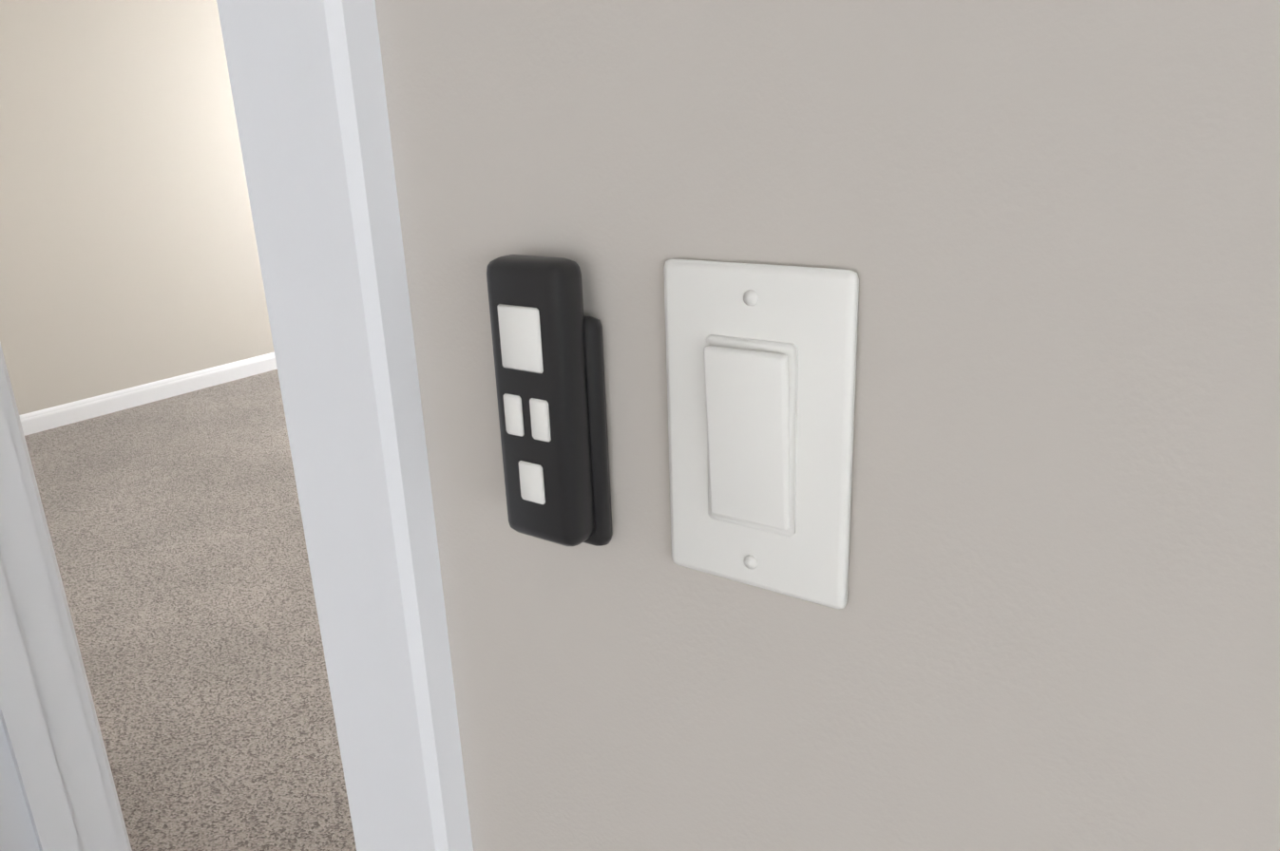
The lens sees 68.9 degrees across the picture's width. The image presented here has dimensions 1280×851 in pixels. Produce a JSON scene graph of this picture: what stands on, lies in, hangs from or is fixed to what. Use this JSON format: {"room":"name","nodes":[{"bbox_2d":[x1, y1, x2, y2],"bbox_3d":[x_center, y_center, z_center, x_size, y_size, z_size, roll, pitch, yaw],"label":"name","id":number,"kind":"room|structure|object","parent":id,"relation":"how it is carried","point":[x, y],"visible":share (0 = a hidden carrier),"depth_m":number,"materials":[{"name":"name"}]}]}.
{"room":"bedroom","nodes":[
{"label":"bedroom","id":0,"kind":"room"},
{"bbox_2d":[0,0,274,415],"bbox_3d":[-2.876,-1.404,5.084,0.120,2.600,4.800,10,22,34],"label":"wall","id":1,"kind":"structure","parent":0,"point":[129,257],"depth_m":5.06,"materials":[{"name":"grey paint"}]},
{"bbox_2d":[19,352,277,436],"bbox_3d":[-2.748,-0.226,5.476,0.014,0.110,4.657,10,22,34],"label":"baseboard","id":2,"kind":"structure","parent":1,"relation":"attached to","point":[52,417],"depth_m":5.31,"materials":[{"name":"white wood"}]},
{"bbox_2d":[24,369,356,850],"bbox_3d":[-0.809,1.075,1.577,8.498,0.050,9.840,10,22,34],"label":"floor","id":3,"kind":"structure","parent":0,"point":[175,525],"depth_m":2.97,"materials":[{"name":"carpet"}]},
{"bbox_2d":[375,0,1279,850],"bbox_3d":[0.721,-0.006,-0.112,3.840,2.950,0.120,10,22,34],"label":"wall","id":4,"kind":"structure","parent":0,"point":[1046,232],"depth_m":0.27,"materials":[{"name":"paint"}]},
{"bbox_2d":[0,0,473,850],"bbox_3d":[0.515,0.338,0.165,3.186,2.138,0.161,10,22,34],"label":"door frame","id":5,"kind":"structure","parent":4,"relation":"attached to","point":[308,93],"depth_m":0.44,"materials":[{"name":"white wood"}]},
{"bbox_2d":[486,254,612,546],"bbox_3d":[-0.036,-0.007,0.355,0.042,0.114,0.025,10,22,34],"label":"remote holder","id":6,"kind":"object","parent":4,"relation":"attached to","point":[546,334],"visible":0.98,"depth_m":0.34,"materials":[{"name":"black plastic"}]},
{"bbox_2d":[663,258,859,610],"bbox_3d":[0.037,0.004,0.314,0.070,0.115,0.012,10,22,34],"label":"light switch","id":7,"kind":"object","parent":4,"relation":"attached to","point":[761,367],"visible":1,"depth_m":0.31,"materials":[{"name":"white plastic"}]}
]}

